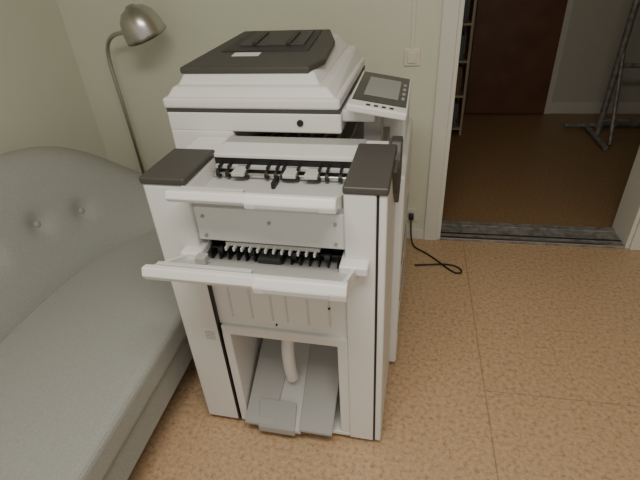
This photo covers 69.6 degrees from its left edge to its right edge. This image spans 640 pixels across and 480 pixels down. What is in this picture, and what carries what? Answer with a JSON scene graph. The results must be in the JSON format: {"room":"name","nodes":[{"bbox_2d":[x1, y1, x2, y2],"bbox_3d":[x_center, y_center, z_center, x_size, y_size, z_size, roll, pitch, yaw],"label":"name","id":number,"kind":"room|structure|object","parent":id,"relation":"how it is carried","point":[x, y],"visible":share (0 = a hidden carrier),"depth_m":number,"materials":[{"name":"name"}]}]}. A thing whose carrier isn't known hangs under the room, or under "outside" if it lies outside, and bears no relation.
{"room":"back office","nodes":[
{"label":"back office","id":0,"kind":"room"},
{"bbox_2d":[0,0,107,159],"bbox_3d":[-1.771,-0.255,1.119,0.100,2.600,3.900,3,33,10],"label":"wall","id":1,"kind":"structure","parent":0,"point":[44,100],"depth_m":2.40,"materials":[{"name":"paint"}]},
{"bbox_2d":[143,137,238,417],"bbox_3d":[-0.371,0.175,1.718,0.134,1.030,0.380,4,34,12],"label":"panel","id":2,"kind":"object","parent":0,"point":[175,223],"depth_m":1.52,"materials":[{"name":"plastic"}]},
{"bbox_2d":[216,169,221,176],"bbox_3d":[-0.311,-0.207,1.418,0.010,0.026,0.026,4,34,12],"label":"roller","id":3,"kind":"object","parent":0,"point":[218,171],"depth_m":1.41,"materials":[{"name":"grey plastic"}]},
{"bbox_2d":[57,0,442,228],"bbox_3d":[-0.363,-1.204,2.446,2.110,2.600,0.200,3,33,10],"label":"wall","id":4,"kind":"structure","parent":0,"point":[146,73],"depth_m":2.48,"materials":[{"name":"paint"}]},
{"bbox_2d":[404,0,420,65],"bbox_3d":[0.426,-1.539,1.924,0.080,1.555,0.020,3,33,10],"label":"light switch","id":5,"kind":"object","parent":4,"relation":"attached to","point":[411,55],"visible":1,"depth_m":2.31,"materials":[{"name":"beige plastic"}]},
{"bbox_2d":[407,207,417,220],"bbox_3d":[0.555,-0.148,2.798,0.080,0.090,0.050,3,33,10],"label":"wall socket","id":6,"kind":"object","parent":4,"relation":"attached to","point":[412,212],"visible":0.76,"depth_m":2.79,"materials":[{"name":"beige plastic"}]},
{"bbox_2d":[406,228,423,238],"bbox_3d":[-0.351,-0.088,3.052,2.035,0.070,0.012,3,33,10],"label":"baseboard","id":7,"kind":"structure","parent":4,"relation":"attached to","point":[416,233],"depth_m":2.88,"materials":[{"name":"white paint"}]},
{"bbox_2d":[424,0,464,239],"bbox_3d":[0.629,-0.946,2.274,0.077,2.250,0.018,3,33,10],"label":"trim","id":8,"kind":"structure","parent":4,"relation":"attached to","point":[450,11],"depth_m":2.44,"materials":[{"name":"white paint"}]},
{"bbox_2d":[240,30,313,45],"bbox_3d":[-0.159,-0.779,1.779,0.250,0.027,0.200,4,34,12],"label":"guide","id":9,"kind":"object","parent":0,"point":[274,38],"depth_m":1.76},
{"bbox_2d":[213,171,345,179],"bbox_3d":[-0.120,-0.194,1.379,0.430,0.008,0.010,4,34,11],"label":"shaft","id":10,"kind":"object","parent":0,"point":[214,172],"depth_m":1.38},
{"bbox_2d":[214,142,357,161],"bbox_3d":[-0.105,-0.275,1.425,0.442,0.014,0.100,4,34,12],"label":"cover","id":11,"kind":"object","parent":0,"point":[284,151],"depth_m":1.41,"materials":[{"name":"grey plastic"}]},
{"bbox_2d":[281,340,298,381],"bbox_3d":[-0.104,0.377,1.704,0.048,0.299,0.157,4,34,12],"label":"tube","id":12,"kind":"object","parent":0,"point":[287,347],"depth_m":1.66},
{"bbox_2d":[343,141,388,439],"bbox_3d":[0.168,0.214,1.606,0.086,1.030,0.380,4,34,12],"label":"panel","id":13,"kind":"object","parent":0,"point":[360,211],"depth_m":1.39,"materials":[{"name":"plastic"}]},
{"bbox_2d":[363,116,383,140],"bbox_3d":[0.183,-0.364,1.575,0.060,0.200,0.080,4,34,12],"label":"panel arm","id":14,"kind":"object","parent":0,"point":[372,131],"depth_m":1.53},
{"bbox_2d":[128,113,639,479],"bbox_3d":[1.016,0.333,2.379,5.200,0.050,6.300,3,33,10],"label":"floor","id":15,"kind":"structure","parent":0,"point":[523,363],"depth_m":2.06,"materials":[{"name":"tile"}]},
{"bbox_2d":[0,146,192,479],"bbox_3d":[-1.036,0.296,1.718,0.967,0.949,2.252,3,33,10],"label":"sofa","id":16,"kind":"object","parent":15,"relation":"on","point":[94,351],"visible":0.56,"depth_m":1.75,"materials":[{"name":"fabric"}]},
{"bbox_2d":[105,3,165,173],"bbox_3d":[-0.982,-0.580,2.648,0.518,1.402,0.260,14,37,25],"label":"floor lamp","id":17,"kind":"object","parent":15,"relation":"on","point":[139,23],"visible":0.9,"depth_m":2.22,"materials":[{"name":"silver metal"}]},
{"bbox_2d":[389,118,412,361],"bbox_3d":[-0.019,-0.029,2.109,0.814,0.900,0.615,4,34,12],"label":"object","id":18,"kind":"object","parent":15,"relation":"on","point":[400,208],"depth_m":1.79,"materials":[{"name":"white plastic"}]},
{"bbox_2d":[172,130,267,148],"bbox_3d":[-0.344,-0.488,1.888,0.235,0.145,0.615,4,34,12],"label":"pillar","id":19,"kind":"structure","parent":18,"relation":"on","point":[182,139],"depth_m":1.62,"materials":[{"name":"white plastic"}]},
{"bbox_2d":[168,70,364,133],"bbox_3d":[-0.166,-0.560,1.794,0.611,0.068,0.615,4,34,12],"label":"scanner base","id":20,"kind":"object","parent":19,"relation":"on","point":[241,122],"visible":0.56,"depth_m":1.54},
{"bbox_2d":[179,34,347,84],"bbox_3d":[-0.188,-0.689,1.730,0.507,0.072,0.525,4,34,12],"label":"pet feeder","id":21,"kind":"object","parent":20,"relation":"on","point":[315,77],"visible":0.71,"depth_m":1.54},
{"bbox_2d":[180,29,334,73],"bbox_3d":[-0.191,-0.710,1.716,0.492,0.058,0.490,4,34,12],"label":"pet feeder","id":22,"kind":"object","parent":21,"relation":"on","point":[215,61],"depth_m":1.57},
{"bbox_2d":[232,52,261,55],"bbox_3d":[-0.262,-0.663,1.643,0.100,0.006,0.040,4,34,12],"label":"label","id":23,"kind":"object","parent":22,"relation":"attached to","point":[243,53],"depth_m":1.64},
{"bbox_2d":[222,29,321,51],"bbox_3d":[-0.172,-0.765,1.773,0.330,0.035,0.290,4,34,12],"label":"tray","id":24,"kind":"object","parent":22,"relation":"on","point":[235,47],"depth_m":1.69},
{"bbox_2d":[252,32,268,45],"bbox_3d":[-0.227,-0.774,1.775,0.020,0.030,0.160,4,34,12],"label":"fence","id":25,"kind":"object","parent":21,"relation":"on","point":[254,43],"visible":0.7,"depth_m":1.75,"materials":[{"name":"grey plastic"}]},
{"bbox_2d":[286,31,300,44],"bbox_3d":[-0.100,-0.765,1.748,0.020,0.030,0.160,4,34,12],"label":"fence","id":26,"kind":"object","parent":21,"relation":"on","point":[291,39],"visible":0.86,"depth_m":1.73,"materials":[{"name":"grey plastic"}]},
{"bbox_2d":[163,57,364,109],"bbox_3d":[-0.173,-0.612,1.759,0.614,0.036,0.620,4,34,12],"label":"lid","id":27,"kind":"object","parent":20,"relation":"on","point":[335,103],"depth_m":1.51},
{"bbox_2d":[168,45,361,97],"bbox_3d":[-0.175,-0.648,1.739,0.591,0.053,0.591,4,34,12],"label":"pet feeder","id":28,"kind":"object","parent":27,"relation":"on","point":[332,83],"depth_m":1.53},
{"bbox_2d":[166,65,364,113],"bbox_3d":[-0.168,-0.593,1.773,0.607,0.014,0.612,4,34,12],"label":"scanner gap","id":29,"kind":"object","parent":20,"relation":"on","point":[279,111],"depth_m":1.53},
{"bbox_2d":[297,120,303,126],"bbox_3d":[-0.065,-0.383,1.506,0.022,0.022,0.006,4,34,12],"label":"round mark","id":30,"kind":"object","parent":20,"relation":"attached to","point":[300,123],"visible":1,"depth_m":1.50,"materials":[{"name":"black"}]},
{"bbox_2d":[264,132,391,143],"bbox_3d":[0.043,-0.394,1.824,0.560,0.015,0.560,4,34,12],"label":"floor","id":31,"kind":"structure","parent":18,"relation":"on","point":[268,134],"depth_m":1.89,"materials":[{"name":"grey plastic"}]},
{"bbox_2d":[278,121,389,140],"bbox_3d":[0.028,-0.377,1.734,0.450,0.055,0.390,4,34,12],"label":"slope","id":32,"kind":"object","parent":31,"relation":"on","point":[349,127],"visible":0.09,"depth_m":1.77,"materials":[{"name":"grey plastic"}]},
{"bbox_2d":[350,122,358,138],"bbox_3d":[0.124,-0.374,1.718,0.004,0.058,0.380,4,34,12],"label":"rib","id":33,"kind":"object","parent":32,"relation":"on","point":[357,123],"visible":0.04,"depth_m":1.73,"materials":[{"name":"grey plastic"}]},
{"bbox_2d":[346,71,411,120],"bbox_3d":[0.211,-0.497,1.560,0.187,0.061,0.446,4,34,12],"label":"panel housing","id":34,"kind":"object","parent":18,"relation":"attached to","point":[353,105],"visible":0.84,"depth_m":1.39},
{"bbox_2d":[342,95,374,121],"bbox_3d":[0.141,-0.450,1.565,0.110,0.040,0.180,4,34,12],"label":"bracket","id":35,"kind":"object","parent":34,"relation":"attached to","point":[347,115],"depth_m":1.49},
{"bbox_2d":[352,71,409,107],"bbox_3d":[0.217,-0.518,1.570,0.170,0.040,0.379,4,34,12],"label":"panel face","id":36,"kind":"object","parent":34,"relation":"attached to","point":[359,94],"depth_m":1.52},
{"bbox_2d":[364,76,400,99],"bbox_3d":[0.217,-0.519,1.569,0.111,0.026,0.244,4,34,12],"label":"screen","id":37,"kind":"object","parent":36,"relation":"in","point":[378,87],"depth_m":1.56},
{"bbox_2d":[383,98,409,139],"bbox_3d":[0.281,-0.537,1.888,0.160,0.160,0.300,4,34,12],"label":"column","id":38,"kind":"structure","parent":18,"relation":"on","point":[397,127],"depth_m":1.77,"materials":[{"name":"white plastic"}]},
{"bbox_2d":[410,218,461,273],"bbox_3d":[0.616,0.052,2.645,0.172,0.172,0.419,-25,39,-29],"label":"power cable","id":39,"kind":"object","parent":15,"relation":"on","point":[414,246],"visible":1,"depth_m":2.65,"materials":[{"name":"black plastic"}]},
{"bbox_2d":[451,0,476,134],"bbox_3d":[0.887,-1.885,4.020,0.850,1.900,0.280,3,33,10],"label":"bookcase","id":40,"kind":"object","parent":15,"relation":"on","point":[470,5],"visible":0.09,"depth_m":4.09,"materials":[{"name":"brown wood"}]},
{"bbox_2d":[440,220,625,248],"bbox_3d":[1.284,-0.041,2.865,1.050,0.020,0.222,3,33,10],"label":"threshold","id":41,"kind":"object","parent":15,"relation":"on","point":[556,235],"visible":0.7,"depth_m":2.85,"materials":[{"name":"metal"}]},
{"bbox_2d":[563,0,639,150],"bbox_3d":[2.656,-1.570,3.634,0.896,1.597,0.600,3,33,10],"label":"clothes rack","id":42,"kind":"object","parent":15,"relation":"on","point":[613,122],"visible":1,"depth_m":3.84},
{"bbox_3d":[-0.046,-0.008,1.569,0.536,0.455,0.270,4,34,12],"label":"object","id":43,"kind":"object","parent":15,"relation":"on","visible":0},
{"bbox_2d":[139,148,214,185],"bbox_3d":[-0.418,-0.220,1.364,0.140,0.022,0.219,4,34,12],"label":"cap","id":44,"kind":"object","parent":43,"relation":"on","point":[179,166],"visible":1,"depth_m":1.33,"materials":[{"name":"grey"}]},
{"bbox_2d":[180,239,211,259],"bbox_3d":[-0.376,0.029,1.398,0.065,0.030,0.085,4,34,12],"label":"wing","id":45,"kind":"object","parent":43,"relation":"attached to","point":[191,252],"visible":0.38,"depth_m":1.37},
{"bbox_2d":[203,329,217,340],"bbox_3d":[-0.378,0.325,1.588,0.045,0.050,0.005,4,34,12],"label":"label","id":46,"kind":"object","parent":43,"relation":"attached to","point":[204,330],"visible":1,"depth_m":1.58,"materials":[{"name":"white paper"}]},
{"bbox_2d":[207,285,241,418],"bbox_3d":[-0.331,0.397,1.658,0.007,0.710,0.061,4,34,12],"label":"vertical gap","id":47,"kind":"object","parent":43,"relation":"attached to","point":[210,289],"visible":0.21,"depth_m":1.61,"materials":[{"name":"black"}]},
{"bbox_2d":[222,333,262,415],"bbox_3d":[-0.277,0.425,1.811,0.030,0.450,0.300,4,34,12],"label":"recess","id":48,"kind":"object","parent":43,"relation":"attached to","point":[243,352],"visible":0.37,"depth_m":1.73,"materials":[{"name":"white plastic"}]},
{"bbox_2d":[176,258,347,281],"bbox_3d":[-0.167,0.086,1.254,0.498,0.138,0.235,4,34,12],"label":"tray","id":49,"kind":"object","parent":43,"relation":"attached to","point":[320,273],"visible":0.48,"depth_m":1.28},
{"bbox_2d":[153,255,187,264],"bbox_3d":[-0.413,0.073,1.308,0.013,0.158,0.235,4,34,12],"label":"tray","id":50,"kind":"object","parent":49,"relation":"attached to","point":[182,257],"visible":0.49,"depth_m":1.31,"materials":[{"name":"white plastic"}]},
{"bbox_2d":[195,253,208,264],"bbox_3d":[-0.331,0.053,1.289,0.030,0.023,0.030,4,34,12],"label":"block","id":51,"kind":"object","parent":49,"relation":"on","point":[201,258],"visible":0.93,"depth_m":1.28,"materials":[{"name":"grey plastic"}]},
{"bbox_2d":[156,261,252,273],"bbox_3d":[-0.293,0.071,1.162,0.258,0.014,0.012,4,34,12],"label":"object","id":52,"kind":"object","parent":49,"relation":"on","point":[208,267],"depth_m":1.15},
{"bbox_2d":[141,264,346,288],"bbox_3d":[-0.194,0.100,1.130,0.528,0.037,0.029,4,34,12],"label":"tray lip","id":53,"kind":"object","parent":49,"relation":"attached to","point":[153,272],"depth_m":1.14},
{"bbox_2d":[252,275,347,301],"bbox_3d":[-0.049,0.115,1.093,0.232,0.043,0.029,4,34,12],"label":"grip","id":54,"kind":"object","parent":53,"relation":"attached to","point":[336,291],"depth_m":1.08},
{"bbox_2d":[263,289,328,299],"bbox_3d":[-0.057,0.127,1.088,0.160,0.014,0.010,4,34,12],"label":"handle","id":55,"kind":"object","parent":54,"relation":"attached to","point":[266,291],"depth_m":1.08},
{"bbox_2d":[342,269,357,289],"bbox_3d":[0.079,0.108,1.206,0.012,0.158,0.235,4,34,12],"label":"bracket","id":56,"kind":"object","parent":49,"relation":"attached to","point":[351,278],"visible":0.48,"depth_m":1.19,"materials":[{"name":"white plastic"}]},
{"bbox_2d":[193,174,344,213],"bbox_3d":[-0.126,-0.151,1.365,0.442,0.015,0.220,4,34,12],"label":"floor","id":57,"kind":"structure","parent":43,"relation":"attached to","point":[253,184],"depth_m":1.36,"materials":[{"name":"grey plastic"}]},
{"bbox_2d":[180,186,244,192],"bbox_3d":[-0.277,-0.127,1.179,0.175,0.014,0.012,4,34,12],"label":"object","id":58,"kind":"object","parent":57,"relation":"on","point":[182,187],"depth_m":1.17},
{"bbox_2d":[165,189,321,205],"bbox_3d":[-0.178,-0.101,1.146,0.445,0.031,0.029,4,34,12],"label":"tray lip","id":59,"kind":"object","parent":57,"relation":"attached to","point":[171,195],"depth_m":1.16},
{"bbox_2d":[243,193,337,213],"bbox_3d":[-0.074,-0.089,1.117,0.232,0.037,0.029,4,34,12],"label":"grip","id":60,"kind":"object","parent":59,"relation":"attached to","point":[325,205],"depth_m":1.10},
{"bbox_2d":[254,204,317,211],"bbox_3d":[-0.082,-0.078,1.112,0.160,0.012,0.010,4,34,12],"label":"handle","id":61,"kind":"object","parent":60,"relation":"attached to","point":[270,207],"depth_m":1.11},
{"bbox_2d":[271,176,278,188],"bbox_3d":[-0.133,-0.170,1.361,0.012,0.022,0.050,4,34,12],"label":"guide","id":62,"kind":"object","parent":57,"relation":"on","point":[275,181],"visible":1,"depth_m":1.35,"materials":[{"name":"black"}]},
{"bbox_2d":[215,157,351,176],"bbox_3d":[-0.111,-0.227,1.415,0.442,0.055,0.020,4,34,12],"label":"paper output slot","id":63,"kind":"object","parent":57,"relation":"on","point":[304,163],"visible":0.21,"depth_m":1.40,"materials":[{"name":"black"}]},
{"bbox_2d":[193,205,344,249],"bbox_3d":[-0.137,-0.061,1.344,0.442,0.113,0.098,4,34,12],"label":"panel","id":64,"kind":"object","parent":43,"relation":"attached to","point":[236,224],"visible":0.62,"depth_m":1.30,"materials":[{"name":"white plastic"}]},
{"bbox_2d":[208,250,337,267],"bbox_3d":[-0.131,0.061,1.415,0.442,0.015,0.090,4,34,12],"label":"base","id":65,"kind":"object","parent":43,"relation":"attached to","point":[315,260],"visible":0.07,"depth_m":1.39,"materials":[{"name":"grey plastic"}]},
{"bbox_2d":[210,241,218,257],"bbox_3d":[-0.326,0.031,1.428,0.004,0.032,0.058,4,34,12],"label":"rib","id":66,"kind":"object","parent":65,"relation":"on","point":[213,252],"visible":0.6,"depth_m":1.42,"materials":[{"name":"black"}]},
{"bbox_2d":[218,241,227,258],"bbox_3d":[-0.299,0.033,1.422,0.004,0.032,0.058,4,34,12],"label":"rib","id":67,"kind":"object","parent":65,"relation":"on","point":[221,256],"visible":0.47,"depth_m":1.41,"materials":[{"name":"black"}]},
{"bbox_2d":[227,246,235,259],"bbox_3d":[-0.271,0.035,1.417,0.004,0.032,0.058,4,34,11],"label":"rib","id":68,"kind":"object","parent":65,"relation":"on","point":[230,252],"visible":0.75,"depth_m":1.40,"materials":[{"name":"black"}]},
{"bbox_2d":[236,246,244,260],"bbox_3d":[-0.244,0.037,1.411,0.004,0.032,0.058,4,34,11],"label":"rib","id":69,"kind":"object","parent":65,"relation":"on","point":[239,253],"visible":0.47,"depth_m":1.40,"materials":[{"name":"black"}]},
{"bbox_2d":[245,247,250,260],"bbox_3d":[-0.216,0.039,1.405,0.004,0.032,0.058,4,34,12],"label":"rib","id":70,"kind":"object","parent":65,"relation":"on","point":[247,256],"visible":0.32,"depth_m":1.39,"materials":[{"name":"black"}]},
{"bbox_2d":[254,251,260,261],"bbox_3d":[-0.189,0.041,1.400,0.004,0.032,0.058,4,34,12],"label":"rib","id":71,"kind":"object","parent":65,"relation":"on","point":[256,255],"visible":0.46,"depth_m":1.38,"materials":[{"name":"black"}]},
{"bbox_2d":[258,249,281,264],"bbox_3d":[-0.144,0.054,1.374,0.070,0.032,0.055,4,34,12],"label":"block","id":72,"kind":"object","parent":65,"relation":"on","point":[275,259],"visible":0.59,"depth_m":1.35,"materials":[{"name":"black plastic"}]},
{"bbox_2d":[212,240,344,254],"bbox_3d":[-0.125,0.004,1.425,0.442,0.090,0.030,4,34,12],"label":"paper output slot","id":73,"kind":"object","parent":65,"relation":"on","point":[221,242],"visible":0.02,"depth_m":1.39,"materials":[{"name":"black"}]},
{"bbox_2d":[226,241,320,252],"bbox_3d":[-0.136,0.005,1.373,0.290,0.014,0.060,4,34,12],"label":"bar","id":74,"kind":"object","parent":73,"relation":"attached to","point":[231,243],"visible":0.44,"depth_m":1.35,"materials":[{"name":"grey plastic"}]},
{"bbox_2d":[299,251,304,265],"bbox_3d":[-0.052,0.051,1.371,0.004,0.032,0.058,4,34,12],"label":"rib","id":75,"kind":"object","parent":65,"relation":"on","point":[301,258],"visible":0.58,"depth_m":1.35,"materials":[{"name":"black"}]},
{"bbox_2d":[308,252,313,266],"bbox_3d":[-0.025,0.052,1.365,0.004,0.032,0.058,4,34,11],"label":"rib","id":76,"kind":"object","parent":65,"relation":"on","point":[311,258],"visible":0.53,"depth_m":1.35,"materials":[{"name":"black"}]},
{"bbox_2d":[318,249,322,266],"bbox_3d":[0.002,0.054,1.360,0.004,0.032,0.058,4,34,12],"label":"rib","id":77,"kind":"object","parent":65,"relation":"on","point":[320,258],"visible":0.78,"depth_m":1.35,"materials":[{"name":"black"}]},
{"bbox_2d":[337,250,341,268],"bbox_3d":[0.057,0.058,1.348,0.004,0.032,0.058,4,34,12],"label":"rib","id":78,"kind":"object","parent":65,"relation":"on","point":[340,253],"visible":0.74,"depth_m":1.33,"materials":[{"name":"black"}]},
{"bbox_2d":[211,245,341,258],"bbox_3d":[-0.136,0.035,1.381,0.420,0.010,0.011,4,34,12],"label":"shaft","id":79,"kind":"object","parent":43,"relation":"attached to","point":[215,246],"visible":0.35,"depth_m":1.36,"materials":[{"name":"black"}]},
{"bbox_2d":[218,245,225,253],"bbox_3d":[-0.300,0.029,1.406,0.016,0.028,0.028,4,34,12],"label":"roller","id":80,"kind":"object","parent":79,"relation":"attached to","point":[221,248],"visible":0.93,"depth_m":1.40,"materials":[{"name":"black"}]},
{"bbox_2d":[249,247,256,256],"bbox_3d":[-0.202,0.036,1.386,0.016,0.028,0.028,4,34,12],"label":"roller","id":81,"kind":"object","parent":79,"relation":"attached to","point":[253,250],"visible":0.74,"depth_m":1.37,"materials":[{"name":"black"}]},
{"bbox_2d":[278,249,285,258],"bbox_3d":[-0.114,0.042,1.368,0.016,0.028,0.028,4,34,12],"label":"roller","id":82,"kind":"object","parent":79,"relation":"attached to","point":[279,250],"visible":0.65,"depth_m":1.36,"materials":[{"name":"black"}]},
{"bbox_2d":[291,251,297,259],"bbox_3d":[-0.075,0.045,1.360,0.016,0.028,0.028,4,34,12],"label":"roller","id":83,"kind":"object","parent":79,"relation":"attached to","point":[294,256],"visible":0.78,"depth_m":1.35,"materials":[{"name":"black"}]},
{"bbox_2d":[324,253,330,262],"bbox_3d":[0.023,0.052,1.339,0.016,0.028,0.028,4,34,12],"label":"roller","id":84,"kind":"object","parent":79,"relation":"attached to","point":[327,256],"visible":0.96,"depth_m":1.33,"materials":[{"name":"black"}]},
{"bbox_2d":[212,285,346,336],"bbox_3d":[-0.124,0.171,1.489,0.442,0.250,0.086,4,34,12],"label":"panel","id":85,"kind":"object","parent":43,"relation":"attached to","point":[296,307],"visible":0.36,"depth_m":1.48,"materials":[{"name":"white plastic"}]},
{"bbox_2d":[226,287,233,316],"bbox_3d":[-0.295,0.168,1.477,0.005,0.205,0.005,4,34,11],"label":"rib","id":86,"kind":"object","parent":85,"relation":"attached to","point":[226,287],"visible":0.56,"depth_m":1.50,"materials":[{"name":"grey"}]},
{"bbox_2d":[247,289,253,318],"bbox_3d":[-0.226,0.173,1.463,0.005,0.205,0.005,4,34,12],"label":"rib","id":87,"kind":"object","parent":85,"relation":"attached to","point":[247,289],"visible":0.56,"depth_m":1.48,"materials":[{"name":"grey"}]},
{"bbox_2d":[269,295,273,320],"bbox_3d":[-0.158,0.178,1.449,0.005,0.205,0.005,4,34,11],"label":"rib","id":88,"kind":"object","parent":85,"relation":"attached to","point":[269,295],"visible":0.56,"depth_m":1.47,"materials":[{"name":"grey"}]},
{"bbox_2d":[284,296,288,322],"bbox_3d":[-0.109,0.181,1.439,0.005,0.205,0.005,4,34,11],"label":"rib","id":89,"kind":"object","parent":85,"relation":"attached to","point":[284,296],"visible":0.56,"depth_m":1.46,"materials":[{"name":"grey"}]},
{"bbox_2d":[306,299,309,324],"bbox_3d":[-0.041,0.186,1.425,0.005,0.205,0.005,4,34,12],"label":"rib","id":90,"kind":"object","parent":85,"relation":"attached to","point":[306,299],"visible":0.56,"depth_m":1.45,"materials":[{"name":"grey"}]},
{"bbox_2d":[328,301,330,326],"bbox_3d":[0.028,0.191,1.410,0.005,0.205,0.005,4,34,12],"label":"rib","id":91,"kind":"object","parent":85,"relation":"attached to","point":[328,301],"visible":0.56,"depth_m":1.44,"materials":[{"name":"grey"}]},
{"bbox_2d":[215,163,348,179],"bbox_3d":[-0.119,-0.204,1.381,0.436,0.012,0.065,4,34,12],"label":"roller rail","id":92,"kind":"object","parent":43,"relation":"attached to","point":[252,167],"depth_m":1.37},
{"bbox_2d":[225,169,230,177],"bbox_3d":[-0.282,-0.205,1.412,0.010,0.026,0.026,4,34,12],"label":"roller","id":93,"kind":"object","parent":92,"relation":"attached to","point":[227,171],"visible":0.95,"depth_m":1.40,"materials":[{"name":"black"}]},
{"bbox_2d":[231,165,248,176],"bbox_3d":[-0.242,-0.212,1.404,0.040,0.012,0.060,4,34,12],"label":"roller guard","id":94,"kind":"object","parent":92,"relation":"attached to","point":[239,170],"visible":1,"depth_m":1.39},
{"bbox_2d":[264,171,269,178],"bbox_3d":[-0.160,-0.196,1.387,0.010,0.026,0.026,4,34,12],"label":"roller","id":95,"kind":"object","parent":92,"relation":"attached to","point":[266,173],"visible":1,"depth_m":1.38,"materials":[{"name":"black"}]},
{"bbox_2d":[325,173,329,181],"bbox_3d":[0.021,-0.183,1.349,0.010,0.026,0.026,4,34,12],"label":"roller","id":96,"kind":"object","parent":92,"relation":"attached to","point":[327,175],"visible":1,"depth_m":1.34,"materials":[{"name":"black"}]},
{"bbox_2d":[338,174,342,182],"bbox_3d":[0.060,-0.181,1.341,0.010,0.026,0.026,4,34,12],"label":"roller","id":97,"kind":"object","parent":92,"relation":"attached to","point":[340,176],"visible":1,"depth_m":1.33,"materials":[{"name":"black"}]},
{"bbox_2d":[221,323,347,347],"bbox_3d":[-0.119,0.306,1.538,0.434,0.040,0.050,4,34,12],"label":"recess top","id":98,"kind":"object","parent":43,"relation":"attached to","point":[236,329],"visible":0.6,"depth_m":1.51,"materials":[{"name":"white plastic"}]},
{"bbox_2d":[223,136,366,144],"bbox_3d":[-0.085,-0.305,1.510,0.470,0.040,0.080,4,34,12],"label":"cover","id":99,"kind":"object","parent":43,"relation":"attached to","point":[254,139],"visible":0.28,"depth_m":1.50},
{"bbox_2d":[280,342,309,433],"bbox_3d":[-0.106,0.553,1.788,0.115,0.234,0.275,4,34,12],"label":"tray","id":100,"kind":"object","parent":43,"relation":"attached to","point":[293,392],"visible":0.55,"depth_m":1.78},
{"bbox_2d":[245,338,285,425],"bbox_3d":[-0.193,0.537,1.800,0.130,0.230,0.285,6,34,15],"label":"tray","id":101,"kind":"object","parent":100,"relation":"attached to","point":[268,383],"visible":0.56,"depth_m":1.79,"materials":[{"name":"grey plastic"}]},
{"bbox_2d":[258,398,296,435],"bbox_3d":[-0.163,0.674,1.754,0.154,0.098,0.075,4,34,12],"label":"tray lip","id":102,"kind":"object","parent":100,"relation":"attached to","point":[283,413],"depth_m":1.74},
{"bbox_2d":[299,344,338,436],"bbox_3d":[0.010,0.552,1.757,0.135,0.230,0.275,4,34,12],"label":"tray","id":103,"kind":"object","parent":100,"relation":"attached to","point":[322,376],"visible":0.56,"depth_m":1.75,"materials":[{"name":"grey plastic"}]},
{"bbox_2d":[242,389,349,435],"bbox_3d":[-0.068,0.636,1.898,0.434,0.020,0.300,4,34,12],"label":"recess bottom","id":104,"kind":"object","parent":43,"relation":"attached to","point":[337,419],"visible":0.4,"depth_m":1.77,"materials":[{"name":"white plastic"}]},
{"bbox_2d":[337,347,349,431],"bbox_3d":[0.115,0.453,1.730,0.034,0.450,0.300,4,34,12],"label":"recess","id":105,"kind":"object","parent":43,"relation":"attached to","point":[342,351],"visible":0.47,"depth_m":1.59,"materials":[{"name":"white plastic"}]},
{"bbox_2d":[339,250,368,276],"bbox_3d":[0.100,0.064,1.297,0.080,0.030,0.090,4,34,12],"label":"wing","id":106,"kind":"object","parent":43,"relation":"attached to","point":[361,267],"visible":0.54,"depth_m":1.26},
{"bbox_2d":[342,143,396,195],"bbox_3d":[0.145,-0.203,1.283,0.119,0.022,0.304,4,34,12],"label":"cap","id":107,"kind":"object","parent":43,"relation":"on","point":[370,172],"visible":1,"depth_m":1.24,"materials":[{"name":"grey"}]},
{"bbox_2d":[373,196,378,438],"bbox_3d":[0.205,0.237,1.566,0.006,1.020,0.296,4,34,12],"label":"gap","id":108,"kind":"object","parent":43,"relation":"attached to","point":[377,213],"visible":0.36,"depth_m":1.37,"materials":[{"name":"black"}]},
{"bbox_2d":[391,136,402,202],"bbox_3d":[0.227,-0.184,1.420,0.034,0.190,0.268,4,34,12],"label":"cap","id":109,"kind":"object","parent":43,"relation":"attached to","point":[398,140],"visible":0.62,"depth_m":1.43,"materials":[{"name":"grey"}]},
{"bbox_2d":[375,154,396,439],"bbox_3d":[0.227,0.217,1.595,0.022,1.030,0.378,4,34,12],"label":"panel","id":110,"kind":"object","parent":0,"point":[387,205],"depth_m":1.44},
{"bbox_2d":[464,0,639,108],"bbox_3d":[2.123,-2.428,4.093,3.700,2.600,0.100,3,33,10],"label":"wall","id":111,"kind":"structure","parent":0,"point":[596,28],"depth_m":4.37,"materials":[{"name":"beige paint"}]},
{"bbox_2d":[464,0,567,113],"bbox_3d":[1.848,-2.173,4.223,0.780,2.040,0.040,3,33,10],"label":"leaf","id":112,"kind":"object","parent":111,"relation":"attached to","point":[515,43],"visible":1,"depth_m":4.45,"materials":[{"name":"wood"}]},
{"bbox_2d":[544,0,573,113],"bbox_3d":[2.263,-2.178,4.153,0.060,2.100,0.025,3,33,10],"label":"trim","id":113,"kind":"structure","parent":111,"relation":"attached to","point":[570,3],"depth_m":4.40,"materials":[{"name":"white paint"}]},
{"bbox_2d":[549,102,639,113],"bbox_3d":[3.173,-1.302,4.545,1.680,0.110,0.015,3,33,10],"label":"baseboard","id":114,"kind":"structure","parent":111,"relation":"attached to","point":[556,108],"depth_m":4.62,"materials":[{"name":"white paint"}]},
{"bbox_3d":[2.636,-1.049,1.914,1.790,2.600,0.200,3,33,10],"label":"wall","id":115,"kind":"structure","parent":0,"visible":0},
{"bbox_2d":[612,146,639,248],"bbox_3d":[1.755,-0.931,2.187,0.023,2.200,0.225,3,33,10],"label":"trim","id":116,"kind":"structure","parent":115,"relation":"attached to","point":[627,217],"depth_m":2.65,"materials":[{"name":"white paint"}]},
{"bbox_2d":[629,220,639,249],"bbox_3d":[1.782,-0.887,2.069,0.077,2.250,0.018,3,33,10],"label":"trim","id":117,"kind":"structure","parent":115,"relation":"attached to","point":[635,243],"depth_m":2.64,"materials":[{"name":"white paint"}]},
{"bbox_3d":[-0.160,-0.111,1.229,0.415,0.094,0.160,4,34,12],"label":"tray","id":118,"kind":"object","parent":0,"visible":0},
{"bbox_2d":[335,193,343,208],"bbox_3d":[0.046,-0.091,1.190,0.012,0.114,0.160,4,34,12],"label":"tray","id":119,"kind":"object","parent":118,"relation":"attached to","point":[340,202],"visible":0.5,"depth_m":1.19,"materials":[{"name":"white plastic"}]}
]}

